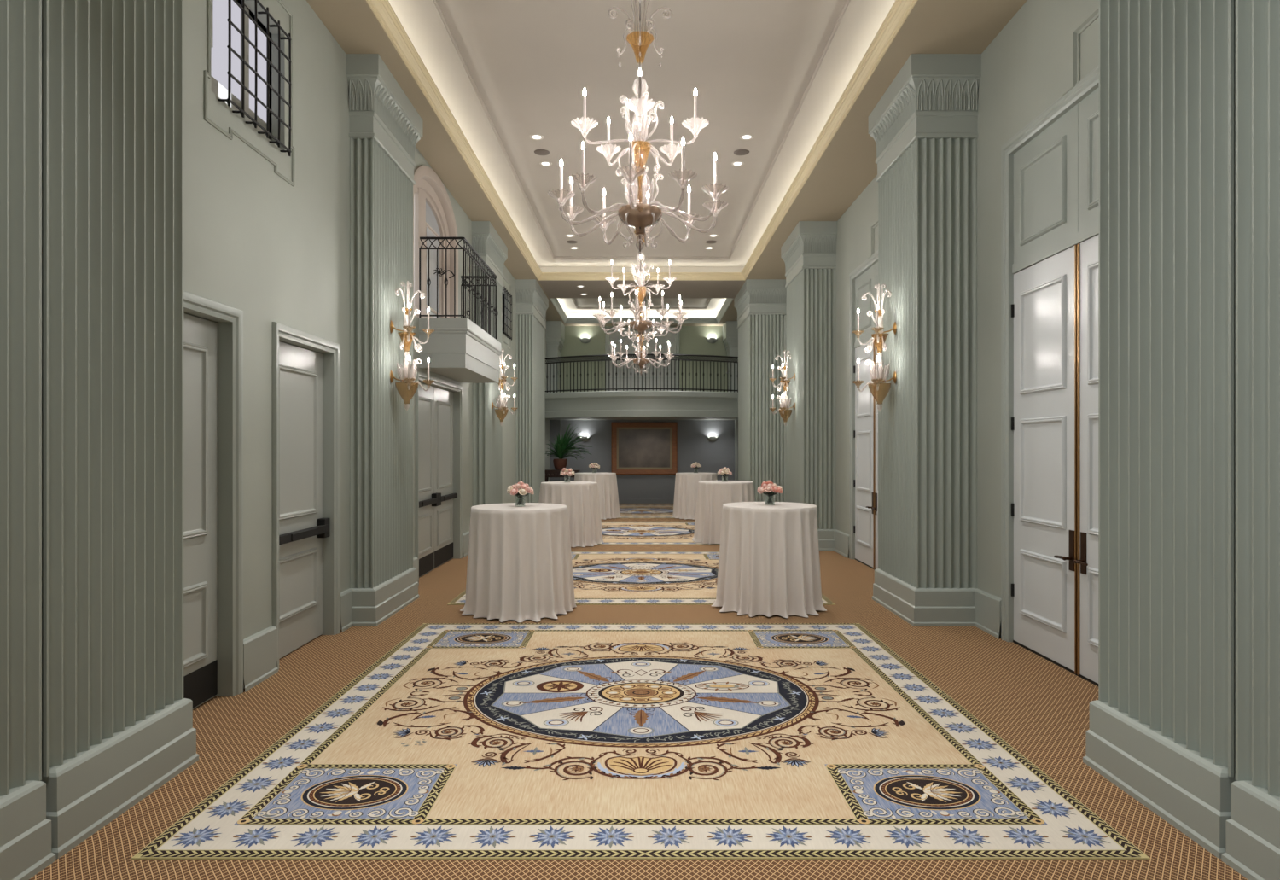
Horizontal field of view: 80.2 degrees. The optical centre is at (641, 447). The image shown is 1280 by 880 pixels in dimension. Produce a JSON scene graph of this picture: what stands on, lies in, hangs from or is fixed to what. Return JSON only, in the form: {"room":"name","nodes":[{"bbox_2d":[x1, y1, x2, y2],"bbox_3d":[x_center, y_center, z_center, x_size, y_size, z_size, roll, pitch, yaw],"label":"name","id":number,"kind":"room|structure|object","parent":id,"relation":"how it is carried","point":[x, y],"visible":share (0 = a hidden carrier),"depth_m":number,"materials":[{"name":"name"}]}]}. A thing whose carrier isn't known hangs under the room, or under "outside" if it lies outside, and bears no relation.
{"room":"event hall","nodes":[
{"label":"event hall","id":0,"kind":"room"},
{"bbox_2d":[183,0,550,696],"bbox_3d":[-2.870,-1.305,8.700,0.220,5.950,28.400,0,0,0],"label":"wall","id":1,"kind":"structure","parent":0,"point":[260,245],"depth_m":5.76,"materials":[{"name":"green paint"}]},
{"bbox_2d":[183,290,243,709],"bbox_3d":[-2.811,0.364,4.595,0.169,2.612,1.214,0,0,0],"label":"door","id":2,"kind":"structure","parent":1,"relation":"in","point":[212,351],"depth_m":5.04,"materials":[{"name":"grey paint"}]},
{"bbox_2d":[203,0,294,186],"bbox_3d":[-2.800,-2.740,5.397,0.239,1.340,1.225,0,0,0],"label":"window","id":3,"kind":"structure","parent":1,"relation":"in","point":[239,59],"depth_m":5.42,"materials":[{"name":"grey metal"}]},
{"bbox_2d":[218,0,291,156],"bbox_3d":[-2.721,-2.700,5.380,0.080,0.938,0.874,0,0,0],"label":"iron grille","id":4,"kind":"object","parent":3,"relation":"attached to","point":[242,7],"depth_m":5.35,"materials":[{"name":"black metal"}]},
{"bbox_2d":[272,321,340,669],"bbox_3d":[-2.811,0.364,6.275,0.169,2.612,1.214,0,0,0],"label":"door","id":5,"kind":"structure","parent":1,"relation":"in","point":[306,383],"depth_m":6.40,"materials":[{"name":"grey paint"}]},
{"bbox_2d":[243,530,469,692],"bbox_3d":[-2.737,1.498,14.040,0.045,0.345,17.680,0,0,0],"label":"baseboard","id":6,"kind":"structure","parent":1,"relation":"attached to","point":[259,648],"depth_m":5.52,"materials":[{"name":"grey paint"}]},
{"bbox_2d":[413,148,458,318],"bbox_3d":[-2.830,-2.635,10.150,0.220,2.050,2.300,0,0,0],"label":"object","id":7,"kind":"structure","parent":1,"relation":"in","point":[434,209],"depth_m":10.43,"materials":[{"name":"green paint"}]},
{"bbox_2d":[415,371,462,581],"bbox_3d":[-2.811,0.364,10.420,0.169,2.612,2.324,0,0,0],"label":"door","id":8,"kind":"structure","parent":1,"relation":"in","point":[439,412],"depth_m":10.57,"materials":[{"name":"grey paint"}]},
{"bbox_2d":[418,236,502,383],"bbox_3d":[-2.454,-1.814,10.535,0.632,1.629,2.314,0,0,0],"label":"balcony","id":9,"kind":"object","parent":1,"relation":"attached to","point":[459,350],"visible":1,"depth_m":9.69,"materials":[{"name":"grey paint"}]},
{"bbox_2d":[433,267,453,278],"bbox_3d":[-2.463,-2.177,9.456,0.262,0.128,0.022,0,0,0],"label":"ornament","id":10,"kind":"object","parent":9,"relation":"on","point":[445,272],"depth_m":9.45,"materials":[{"name":"black metal"}]},
{"bbox_2d":[502,277,511,349],"bbox_3d":[-2.800,-2.740,15.328,0.239,1.340,1.225,0,0,0],"label":"window","id":11,"kind":"structure","parent":1,"relation":"in","point":[509,300],"depth_m":15.39,"materials":[{"name":"grey"}]},
{"bbox_2d":[546,320,564,393],"bbox_3d":[-2.595,-2.605,22.420,0.550,2.130,0.960,0,0,0],"label":"pilaster","id":12,"kind":"object","parent":1,"relation":"attached to","point":[555,329],"visible":0.59,"depth_m":22.06,"materials":[{"name":"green paint"}]},
{"bbox_2d":[552,458,567,470],"bbox_3d":[-2.240,0.446,20.900,0.395,0.300,0.395,0,0,0],"label":"pot","id":13,"kind":"object","parent":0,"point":[559,463],"depth_m":20.75,"materials":[{"name":"brown ceramic"}]},
{"bbox_2d":[29,503,1248,879],"bbox_3d":[0.200,1.730,8.650,7.200,0.120,28.900,0,0,0],"label":"floor","id":14,"kind":"structure","parent":0,"point":[1039,707],"depth_m":4.35,"materials":[{"name":"carpet"}]},
{"bbox_2d":[0,0,55,879],"bbox_3d":[-2.552,-1.005,2.522,0.418,5.350,1.108,0,0,0],"label":"pier","id":15,"kind":"object","parent":14,"relation":"on","point":[25,828],"visible":1,"depth_m":2.98,"materials":[{"name":"green paint"}]},
{"bbox_2d":[40,0,198,858],"bbox_3d":[-2.552,-1.005,3.595,0.418,5.350,1.013,0,0,0],"label":"pier","id":16,"kind":"object","parent":14,"relation":"on","point":[117,719],"visible":0.84,"depth_m":3.48,"materials":[{"name":"green paint"}]},
{"bbox_2d":[346,53,422,626],"bbox_3d":[-2.610,-1.005,7.810,0.304,5.350,1.434,0,0,0],"label":"pier","id":17,"kind":"object","parent":14,"relation":"on","point":[385,127],"visible":0.99,"depth_m":7.33,"materials":[{"name":"green paint"}]},
{"bbox_2d":[389,280,434,411],"bbox_3d":[-2.341,-1.028,7.673,0.397,1.317,0.369,0,0,34],"label":"wall sconce","id":18,"kind":"object","parent":17,"relation":"attached to","point":[410,338],"visible":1,"depth_m":7.68,"materials":[{"name":"gold metal"}]},
{"bbox_2d":[407,359,410,382],"bbox_3d":[-2.295,-0.762,7.497,0.019,0.220,0.019,0,0,-23],"label":"candle","id":19,"kind":"object","parent":18,"relation":"on","point":[409,361],"depth_m":7.49,"materials":[{"name":"beige wax"}]},
{"bbox_2d":[407,307,410,330],"bbox_3d":[-2.295,-1.275,7.497,0.019,0.220,0.019,0,0,-23],"label":"candle","id":20,"kind":"object","parent":18,"relation":"on","point":[409,309],"depth_m":7.49,"materials":[{"name":"beige wax"}]},
{"bbox_2d":[427,361,429,383],"bbox_3d":[-2.161,-0.762,7.700,0.019,0.220,0.019,0,0,0],"label":"candle","id":21,"kind":"object","parent":18,"relation":"on","point":[427,362],"depth_m":7.69,"materials":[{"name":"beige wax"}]},
{"bbox_2d":[427,311,429,333],"bbox_3d":[-2.161,-1.275,7.700,0.019,0.220,0.019,0,0,0],"label":"candle","id":22,"kind":"object","parent":18,"relation":"on","point":[427,311],"depth_m":7.69,"materials":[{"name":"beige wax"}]},
{"bbox_2d":[471,221,507,506],"bbox_3d":[-2.615,-1.005,13.150,0.294,5.350,1.664,0,0,0],"label":"pier","id":23,"kind":"object","parent":14,"relation":"on","point":[487,430],"visible":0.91,"depth_m":12.63,"materials":[{"name":"green paint"}]},
{"bbox_2d":[491,349,517,424],"bbox_3d":[-2.351,-1.028,12.924,0.397,1.317,0.369,0,0,34],"label":"wall sconce","id":24,"kind":"object","parent":23,"relation":"attached to","point":[503,367],"visible":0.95,"depth_m":12.94,"materials":[{"name":"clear glass"}]},
{"bbox_2d":[459,502,576,622],"bbox_3d":[-1.262,1.128,7.833,1.160,1.060,1.214,0,0,0],"label":"tablecloth","id":25,"kind":"object","parent":14,"relation":"on","point":[520,566],"visible":1,"depth_m":7.41,"materials":[{"name":"white fabric"}]},
{"bbox_3d":[-1.248,0.539,7.800,0.104,0.117,0.104,0,0,0],"label":"flower vase","id":26,"kind":"object","parent":25,"relation":"on","visible":0},
{"bbox_2d":[506,481,534,505],"bbox_3d":[-1.245,0.464,7.800,0.274,0.245,0.270,0,0,0],"label":"bouquet","id":27,"kind":"object","parent":26,"relation":"in","point":[521,489],"visible":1,"depth_m":7.74,"materials":[{"name":"pink plant"}]},
{"bbox_2d":[515,279,548,502],"bbox_3d":[-2.535,-1.005,17.700,0.454,5.350,2.264,0,0,0],"label":"pier","id":28,"kind":"object","parent":14,"relation":"on","point":[532,303],"visible":0.96,"depth_m":16.68,"materials":[{"name":"green paint"}]},
{"bbox_2d":[545,469,580,482],"bbox_3d":[-2.220,1.127,20.890,1.000,1.060,0.580,0,0,0],"label":"plant stand","id":29,"kind":"object","parent":14,"relation":"on","point":[549,473],"visible":0.32,"depth_m":20.64,"materials":[{"name":"brown wood"}]},
{"bbox_2d":[545,423,592,470],"bbox_3d":[-1.998,-0.054,20.922,1.332,1.300,1.428,0,0,-42],"label":"potted palm","id":30,"kind":"object","parent":29,"relation":"on","point":[561,447],"visible":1,"depth_m":20.75,"materials":[{"name":"green plant"}]},
{"bbox_2d":[131,622,1150,859],"bbox_3d":[-0.004,1.663,5.150,4.136,0.012,4.136,0,0,0],"label":"patterned rug","id":31,"kind":"object","parent":14,"relation":"on","point":[462,741],"visible":1,"depth_m":4.05,"materials":[{"name":"beige carpet"}]},
{"bbox_2d":[447,551,835,605],"bbox_3d":[-0.004,1.663,10.160,4.136,0.012,4.136,0,0,0],"label":"patterned rug","id":32,"kind":"object","parent":14,"relation":"on","point":[600,578],"visible":0.4,"depth_m":9.63,"materials":[{"name":"beige carpet"}]},
{"bbox_2d":[617,505,673,517],"bbox_3d":[-0.004,1.663,20.180,4.136,0.012,4.136,0,0,0],"label":"patterned rug","id":33,"kind":"object","parent":14,"relation":"on","point":[625,511],"visible":0.23,"depth_m":19.84,"materials":[{"name":"beige carpet"}]},
{"bbox_2d":[574,472,621,519],"bbox_3d":[-1.139,1.128,18.203,1.159,1.060,1.199,0,0,32],"label":"tablecloth","id":34,"kind":"object","parent":33,"relation":"on","point":[607,482],"visible":0.56,"depth_m":17.83,"materials":[{"name":"white fabric"}]},
{"bbox_3d":[-1.130,0.539,18.180,0.104,0.117,0.104,0,0,0],"label":"flower vase","id":35,"kind":"object","parent":34,"relation":"on","visible":0},
{"bbox_2d":[588,462,599,472],"bbox_3d":[-1.131,0.468,18.178,0.276,0.236,0.269,0,0,0],"label":"bouquet","id":36,"kind":"object","parent":35,"relation":"in","point":[594,465],"visible":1,"depth_m":18.12,"materials":[{"name":"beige plant"}]},
{"bbox_2d":[672,472,717,519],"bbox_3d":[1.323,1.128,18.204,1.171,1.060,1.225,0,0,0],"label":"tablecloth","id":37,"kind":"object","parent":33,"relation":"on","point":[686,484],"visible":0.67,"depth_m":17.79,"materials":[{"name":"white fabric"}]},
{"bbox_3d":[1.300,0.539,18.180,0.104,0.117,0.104,0,0,0],"label":"flower vase","id":38,"kind":"object","parent":37,"relation":"on","visible":0},
{"bbox_2d":[690,461,701,472],"bbox_3d":[1.301,0.459,18.178,0.268,0.254,0.266,0,0,0],"label":"bouquet","id":39,"kind":"object","parent":38,"relation":"in","point":[695,465],"visible":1,"depth_m":18.12,"materials":[{"name":"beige plant"}]},
{"bbox_2d":[597,521,720,544],"bbox_3d":[-0.004,1.663,15.170,4.136,0.012,4.136,0,0,0],"label":"patterned rug","id":40,"kind":"object","parent":14,"relation":"on","point":[613,532],"visible":0.34,"depth_m":14.85,"materials":[{"name":"beige carpet"}]},
{"bbox_2d":[538,481,604,546],"bbox_3d":[-1.285,1.128,13.267,1.228,1.060,1.188,0,0,0],"label":"tablecloth","id":41,"kind":"object","parent":40,"relation":"on","point":[581,498],"visible":0.69,"depth_m":12.85,"materials":[{"name":"white fabric"}]},
{"bbox_3d":[-1.295,0.539,13.230,0.104,0.117,0.104,0,0,0],"label":"flower vase","id":42,"kind":"object","parent":41,"relation":"on","visible":0},
{"bbox_2d":[559,467,575,481],"bbox_3d":[-1.295,0.465,13.227,0.260,0.241,0.263,0,0,0],"label":"bouquet","id":43,"kind":"object","parent":42,"relation":"in","point":[564,472],"visible":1,"depth_m":13.18,"materials":[{"name":"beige plant"}]},
{"bbox_2d":[691,480,755,544],"bbox_3d":[1.480,1.128,13.525,1.172,1.060,1.202,0,0,0],"label":"tablecloth","id":44,"kind":"object","parent":40,"relation":"on","point":[712,495],"visible":0.65,"depth_m":13.15,"materials":[{"name":"white fabric"}]},
{"bbox_3d":[1.480,0.539,13.530,0.104,0.117,0.104,0,0,0],"label":"flower vase","id":45,"kind":"object","parent":44,"relation":"on","visible":0},
{"bbox_2d":[717,466,732,481],"bbox_3d":[1.480,0.462,13.531,0.269,0.249,0.272,0,0,0],"label":"bouquet","id":46,"kind":"object","parent":45,"relation":"in","point":[724,471],"visible":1,"depth_m":13.46,"materials":[{"name":"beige plant"}]},
{"bbox_2d":[734,279,786,501],"bbox_3d":[2.730,-1.005,17.665,0.883,5.350,2.194,0,0,0],"label":"pier","id":47,"kind":"object","parent":14,"relation":"on","point":[760,305],"visible":0.93,"depth_m":16.68,"materials":[{"name":"green paint"}]},
{"bbox_2d":[711,501,826,617],"bbox_3d":[1.327,1.128,8.008,1.204,1.060,1.237,0,0,0],"label":"tablecloth","id":48,"kind":"object","parent":14,"relation":"on","point":[769,562],"visible":1,"depth_m":7.56,"materials":[{"name":"white fabric"}]},
{"bbox_3d":[1.345,0.539,7.980,0.104,0.117,0.104,0,0,0],"label":"flower vase","id":49,"kind":"object","parent":48,"relation":"on","visible":0},
{"bbox_2d":[756,480,783,504],"bbox_3d":[1.351,0.462,7.977,0.268,0.248,0.265,0,0,4],"label":"bouquet","id":50,"kind":"object","parent":49,"relation":"in","point":[771,488],"visible":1,"depth_m":7.93,"materials":[{"name":"pink plant"}]},
{"bbox_2d":[780,221,837,550],"bbox_3d":[2.865,-1.005,13.125,0.614,5.350,1.614,0,0,0],"label":"pier","id":51,"kind":"object","parent":14,"relation":"on","point":[808,253],"visible":0.98,"depth_m":12.43,"materials":[{"name":"green paint"}]},
{"bbox_2d":[768,349,795,422],"bbox_3d":[2.441,-1.028,13.074,0.397,1.317,0.369,0,0,-34],"label":"wall sconce","id":52,"kind":"object","parent":51,"relation":"attached to","point":[783,367],"visible":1,"depth_m":13.08,"materials":[{"name":"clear glass"}]},
{"bbox_2d":[868,53,981,626],"bbox_3d":[2.845,-1.005,7.765,0.653,5.350,1.344,0,0,0],"label":"pier","id":53,"kind":"object","parent":14,"relation":"on","point":[923,128],"visible":0.98,"depth_m":7.21,"materials":[{"name":"green paint"}]},
{"bbox_2d":[851,282,896,411],"bbox_3d":[2.401,-1.028,7.764,0.397,1.317,0.369,0,0,-34],"label":"wall sconce","id":54,"kind":"object","parent":53,"relation":"attached to","point":[875,339],"visible":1,"depth_m":7.78,"materials":[{"name":"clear glass"}]},
{"bbox_2d":[857,362,859,384],"bbox_3d":[2.221,-0.762,7.790,0.019,0.220,0.019,0,0,0],"label":"candle","id":55,"kind":"object","parent":54,"relation":"on","point":[858,363],"depth_m":7.78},
{"bbox_2d":[857,313,859,334],"bbox_3d":[2.221,-1.275,7.790,0.019,0.220,0.019,0,0,0],"label":"candle","id":56,"kind":"object","parent":54,"relation":"on","point":[858,313],"depth_m":7.78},
{"bbox_2d":[876,360,878,383],"bbox_3d":[2.355,-0.762,7.588,0.019,0.220,0.019,0,0,23],"label":"candle","id":57,"kind":"object","parent":54,"relation":"on","point":[876,361],"depth_m":7.58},
{"bbox_2d":[876,308,878,331],"bbox_3d":[2.355,-1.275,7.588,0.019,0.220,0.019,0,0,23],"label":"candle","id":58,"kind":"object","parent":54,"relation":"on","point":[877,309],"depth_m":7.58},
{"bbox_2d":[1082,0,1237,858],"bbox_3d":[2.745,-1.005,3.580,0.854,5.350,0.983,0,0,0],"label":"pier","id":59,"kind":"object","parent":14,"relation":"on","point":[1162,730],"visible":0.82,"depth_m":3.49,"materials":[{"name":"green paint"}]},
{"bbox_2d":[1221,0,1279,879],"bbox_3d":[2.745,-1.005,2.522,0.854,5.350,1.108,0,0,0],"label":"pier","id":60,"kind":"object","parent":14,"relation":"on","point":[1253,829],"visible":1,"depth_m":2.97,"materials":[{"name":"green paint"}]},
{"bbox_2d":[388,0,895,317],"bbox_3d":[0.000,-3.922,8.925,4.880,0.365,27.390,0,0,0],"label":"ceiling","id":61,"kind":"structure","parent":0,"point":[508,72],"depth_m":9.03,"materials":[{"name":"paint"}]},
{"bbox_2d":[529,133,543,139],"bbox_3d":[-1.385,-4.102,10.020,0.184,0.006,0.184,0,0,0],"label":"recessed light","id":62,"kind":"object","parent":61,"relation":"in","point":[535,136],"visible":1,"depth_m":10.02,"materials":[{"name":"white ceramic"}]},
{"bbox_2d":[534,149,549,155],"bbox_3d":[-1.385,-4.099,10.540,0.220,0.012,0.220,0,0,0],"label":"ceiling speaker","id":63,"kind":"object","parent":61,"relation":"attached to","point":[539,152],"visible":1,"depth_m":10.51,"materials":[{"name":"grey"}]},
{"bbox_2d":[539,161,552,166],"bbox_3d":[-1.385,-4.102,10.960,0.184,0.006,0.184,0,0,0],"label":"recessed light","id":64,"kind":"object","parent":61,"relation":"in","point":[542,163],"visible":1,"depth_m":10.95,"materials":[{"name":"white ceramic"}]},
{"bbox_2d":[547,0,728,255],"bbox_3d":[-0.012,-2.773,5.600,1.332,2.650,1.353,0,0,0],"label":"chandelier","id":65,"kind":"object","parent":61,"relation":"hanging from","point":[642,217],"visible":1,"depth_m":5.55,"materials":[{"name":"glass"}]},
{"bbox_2d":[559,165,563,202],"bbox_3d":[-0.579,-1.905,5.479,0.023,0.255,0.023,0,0,-12],"label":"candle","id":66,"kind":"object","parent":65,"relation":"on","point":[561,167],"depth_m":5.47,"materials":[{"name":"beige wax"}]},
{"bbox_2d":[570,183,572,216],"bbox_3d":[-0.542,-1.905,5.836,0.023,0.255,0.023,0,0,24],"label":"candle","id":67,"kind":"object","parent":65,"relation":"on","point":[571,184],"depth_m":5.83,"materials":[{"name":"beige wax"}]},
{"bbox_2d":[581,148,584,186],"bbox_3d":[-0.400,-1.905,5.169,0.023,0.255,0.023,0,0,42],"label":"candle","id":68,"kind":"object","parent":65,"relation":"on","point":[582,150],"depth_m":5.16,"materials":[{"name":"beige wax"}]},
{"bbox_2d":[582,95,586,131],"bbox_3d":[-0.411,-2.410,5.470,0.023,0.255,0.023,0,0,-18],"label":"candle","id":69,"kind":"object","parent":65,"relation":"on","point":[584,96],"depth_m":5.46,"materials":[{"name":"beige wax"}]},
{"bbox_2d":[602,194,605,226],"bbox_3d":[-0.302,-1.905,6.102,0.023,0.255,0.023,0,0,-30],"label":"candle","id":70,"kind":"object","parent":65,"relation":"on","point":[603,196],"depth_m":6.09,"materials":[{"name":"beige wax"}]},
{"bbox_2d":[606,122,610,157],"bbox_3d":[-0.259,-2.410,5.940,0.023,0.255,0.023,0,0,-36],"label":"candle","id":71,"kind":"object","parent":65,"relation":"on","point":[608,125],"depth_m":5.93,"materials":[{"name":"beige wax"}]},
{"bbox_2d":[628,139,632,180],"bbox_3d":[-0.073,-1.905,5.023,0.023,0.255,0.023,0,0,6],"label":"candle","id":72,"kind":"object","parent":65,"relation":"on","point":[630,142],"depth_m":5.02,"materials":[{"name":"beige wax"}]},
{"bbox_2d":[632,108,647,144],"bbox_3d":[-0.012,-2.373,5.600,0.116,0.250,0.116,0,0,0],"label":"glass ornament","id":73,"kind":"object","parent":65,"relation":"on","point":[640,142],"depth_m":5.59,"materials":[{"name":"grey"}]},
{"bbox_2d":[638,75,641,114],"bbox_3d":[-0.012,-2.410,5.180,0.023,0.255,0.023,0,0,0],"label":"candle","id":74,"kind":"object","parent":65,"relation":"on","point":[639,77],"depth_m":5.17,"materials":[{"name":"beige wax"}]},
{"bbox_2d":[669,122,673,157],"bbox_3d":[0.235,-2.410,5.940,0.023,0.255,0.023,0,0,36],"label":"candle","id":75,"kind":"object","parent":65,"relation":"on","point":[671,125],"depth_m":5.93,"materials":[{"name":"beige wax"}]},
{"bbox_2d":[681,145,685,183],"bbox_3d":[0.278,-1.905,5.098,0.023,0.255,0.023,0,0,-30],"label":"candle","id":76,"kind":"object","parent":65,"relation":"on","point":[683,146],"depth_m":5.09,"materials":[{"name":"beige wax"}]},
{"bbox_2d":[687,192,690,224],"bbox_3d":[0.376,-1.905,6.031,0.023,0.255,0.023,0,0,42],"label":"candle","id":77,"kind":"object","parent":65,"relation":"on","point":[689,193],"depth_m":6.02,"materials":[{"name":"beige wax"}]},
{"bbox_2d":[693,95,697,131],"bbox_3d":[0.387,-2.410,5.470,0.023,0.255,0.023,0,0,18],"label":"candle","id":78,"kind":"object","parent":65,"relation":"on","point":[695,96],"depth_m":5.46,"materials":[{"name":"beige wax"}]},
{"bbox_2d":[713,159,716,197],"bbox_3d":[0.518,-1.905,5.364,0.023,0.255,0.023,0,0,24],"label":"candle","id":79,"kind":"object","parent":65,"relation":"on","point":[714,161],"depth_m":5.36,"materials":[{"name":"beige wax"}]},
{"bbox_2d":[714,198,716,212],"bbox_3d":[0.555,-1.905,5.721,0.023,0.255,0.023,0,0,-12],"label":"candle","id":80,"kind":"object","parent":65,"relation":"on","point":[715,200],"depth_m":5.71,"materials":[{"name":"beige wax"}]},
{"bbox_2d":[592,151,687,343],"bbox_3d":[-0.012,-2.773,10.600,1.332,2.650,1.353,0,0,0],"label":"chandelier","id":81,"kind":"object","parent":61,"relation":"hanging from","point":[641,326],"visible":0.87,"depth_m":10.55,"materials":[{"name":"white glass"}]},
{"bbox_2d":[636,269,645,286],"bbox_3d":[-0.012,-2.373,10.600,0.116,0.250,0.116,0,0,0],"label":"glass vase","id":82,"kind":"object","parent":81,"relation":"on","point":[638,270],"depth_m":10.59,"materials":[{"name":"grey"}]},
{"bbox_2d":[661,295,663,314],"bbox_3d":[0.278,-1.905,10.098,0.023,0.255,0.023,0,0,-30],"label":"candle","id":83,"kind":"object","parent":81,"relation":"on","point":[662,296],"depth_m":10.09,"materials":[{"name":"beige wax"}]},
{"bbox_2d":[607,239,674,374],"bbox_3d":[-0.012,-2.773,15.000,1.332,2.650,1.353,0,0,0],"label":"chandelier","id":84,"kind":"object","parent":61,"relation":"hanging from","point":[641,362],"visible":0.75,"depth_m":14.95,"materials":[{"name":"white glass"}]},
{"bbox_2d":[731,161,744,166],"bbox_3d":[1.385,-4.102,10.960,0.184,0.006,0.184,0,0,0],"label":"recessed light","id":85,"kind":"object","parent":61,"relation":"in","point":[735,163],"visible":1,"depth_m":10.95,"materials":[{"name":"white ceramic"}]},
{"bbox_2d":[733,149,749,155],"bbox_3d":[1.385,-4.099,10.540,0.220,0.012,0.220,0,0,0],"label":"ceiling speaker","id":86,"kind":"object","parent":61,"relation":"attached to","point":[739,152],"visible":1,"depth_m":10.51,"materials":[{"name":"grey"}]},
{"bbox_2d":[739,133,753,139],"bbox_3d":[1.385,-4.102,10.020,0.184,0.006,0.184,0,0,0],"label":"recessed light","id":87,"kind":"object","parent":61,"relation":"in","point":[746,136],"visible":1,"depth_m":10.02,"materials":[{"name":"white ceramic"}]},
{"bbox_2d":[550,325,738,503],"bbox_3d":[0.200,-1.305,22.990,6.600,5.950,0.220,0,0,0],"label":"wall","id":88,"kind":"structure","parent":0,"point":[693,444],"depth_m":22.90,"materials":[{"name":"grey paint"}]},
{"bbox_2d":[578,436,590,441],"bbox_3d":[-1.720,-0.275,22.830,0.350,0.150,0.140,0,0,0],"label":"uplight","id":89,"kind":"object","parent":88,"relation":"attached to","point":[581,437],"visible":0.84,"depth_m":22.80,"materials":[{"name":"white glass"}]},
{"bbox_2d":[579,337,591,343],"bbox_3d":[-1.700,-3.235,22.830,0.350,0.150,0.140,0,0,0],"label":"uplight","id":90,"kind":"object","parent":88,"relation":"attached to","point":[582,340],"visible":1,"depth_m":22.81,"materials":[{"name":"white glass"}]},
{"bbox_2d":[545,353,738,419],"bbox_3d":[0.205,-1.695,21.625,5.985,1.691,2.550,0,0,0],"label":"gallery","id":91,"kind":"object","parent":88,"relation":"attached to","point":[598,404],"visible":0.84,"depth_m":20.64,"materials":[{"name":"grey paint"}]},
{"bbox_2d":[605,327,679,390],"bbox_3d":[0.020,-2.590,22.870,2.240,2.100,0.060,0,0,0],"label":"door","id":92,"kind":"structure","parent":88,"relation":"in","point":[673,339],"depth_m":22.87,"materials":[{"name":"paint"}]},
{"bbox_2d":[611,422,677,474],"bbox_3d":[0.080,0.010,22.867,1.980,1.580,0.065,0,0,0],"label":"framed picture","id":93,"kind":"object","parent":88,"relation":"attached to","point":[637,448],"visible":0.94,"depth_m":22.88,"materials":[{"name":"brown wood"}]},
{"bbox_2d":[560,418,737,481],"bbox_3d":[0.195,0.410,22.700,5.290,2.520,0.400,0,0,0],"label":"trim","id":94,"kind":"structure","parent":88,"relation":"attached to","point":[736,420],"depth_m":22.55,"materials":[{"name":"grey paint"}]},
{"bbox_2d":[706,337,717,343],"bbox_3d":[2.120,-3.235,22.830,0.350,0.150,0.140,0,0,0],"label":"uplight","id":95,"kind":"object","parent":88,"relation":"attached to","point":[709,340],"visible":1,"depth_m":22.81,"materials":[{"name":"white glass"}]},
{"bbox_2d":[706,436,718,441],"bbox_3d":[2.130,-0.275,22.830,0.350,0.150,0.140,0,0,0],"label":"uplight","id":96,"kind":"object","parent":88,"relation":"attached to","point":[709,438],"visible":1,"depth_m":22.80,"materials":[{"name":"white glass"}]},
{"bbox_2d":[306,0,1027,325],"bbox_3d":[0.200,-3.680,8.700,6.600,0.001,28.400,0,0,0],"label":"ceiling","id":97,"kind":"structure","parent":0,"point":[847,165],"depth_m":8.61,"materials":[{"name":"paint"}]},
{"bbox_2d":[538,280,744,297],"bbox_3d":[0.000,-3.680,17.665,4.540,0.001,1.990,0,0,0],"label":"ceiling beam","id":98,"kind":"structure","parent":97,"relation":"attached to","point":[553,288],"depth_m":17.47,"materials":[{"name":"paint"}]},
{"bbox_2d":[549,297,733,323],"bbox_3d":[0.000,-3.757,20.555,4.880,0.155,4.130,0,0,0],"label":"trim","id":99,"kind":"structure","parent":97,"relation":"attached to","point":[555,301],"depth_m":22.37,"materials":[{"name":"grey paint"}]},
{"bbox_2d":[365,0,918,280],"bbox_3d":[0.000,-3.757,6.110,4.880,0.155,21.760,0,0,0],"label":"trim","id":100,"kind":"structure","parent":97,"relation":"attached to","point":[383,11],"depth_m":9.04,"materials":[{"name":"beige paint"}]},
{"bbox_2d":[785,0,1098,637],"bbox_3d":[3.280,-1.305,8.700,0.220,5.950,28.400,0,0,0],"label":"wall","id":101,"kind":"structure","parent":0,"point":[1026,68],"depth_m":6.89,"materials":[{"name":"green paint"}]},
{"bbox_2d":[722,320,738,392],"bbox_3d":[2.815,-2.605,22.420,0.750,2.130,0.960,0,0,0],"label":"pilaster","id":102,"kind":"object","parent":101,"relation":"attached to","point":[730,328],"visible":0.48,"depth_m":22.06,"materials":[{"name":"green paint"}]},
{"bbox_2d":[849,250,878,569],"bbox_3d":[3.186,-0.487,10.430,0.118,4.315,2.170,0,0,0],"label":"door","id":103,"kind":"structure","parent":101,"relation":"in","point":[863,406],"depth_m":10.98,"materials":[{"name":"grey paint"}]},
{"bbox_2d":[867,218,878,258],"bbox_3d":[3.152,-2.825,10.050,0.035,0.450,0.960,0,0,0],"label":"trim","id":104,"kind":"structure","parent":101,"relation":"attached to","point":[875,224],"depth_m":10.37,"materials":[{"name":"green paint"}]},
{"bbox_2d":[833,529,1000,638],"bbox_3d":[3.147,1.498,13.415,0.045,0.345,18.930,0,0,0],"label":"baseboard","id":105,"kind":"structure","parent":101,"relation":"attached to","point":[987,606],"depth_m":6.96,"materials":[{"name":"grey paint"}]},
{"bbox_2d":[1000,65,1098,686],"bbox_3d":[3.186,-0.487,5.570,0.118,4.315,2.170,0,0,0],"label":"door","id":106,"kind":"structure","parent":101,"relation":"in","point":[1050,167],"depth_m":5.92,"materials":[{"name":"grey paint"}]},
{"bbox_2d":[1061,4,1098,96],"bbox_3d":[3.152,-2.825,5.190,0.035,0.450,0.960,0,0,0],"label":"trim","id":107,"kind":"structure","parent":101,"relation":"attached to","point":[1092,15],"depth_m":5.51,"materials":[{"name":"green paint"}]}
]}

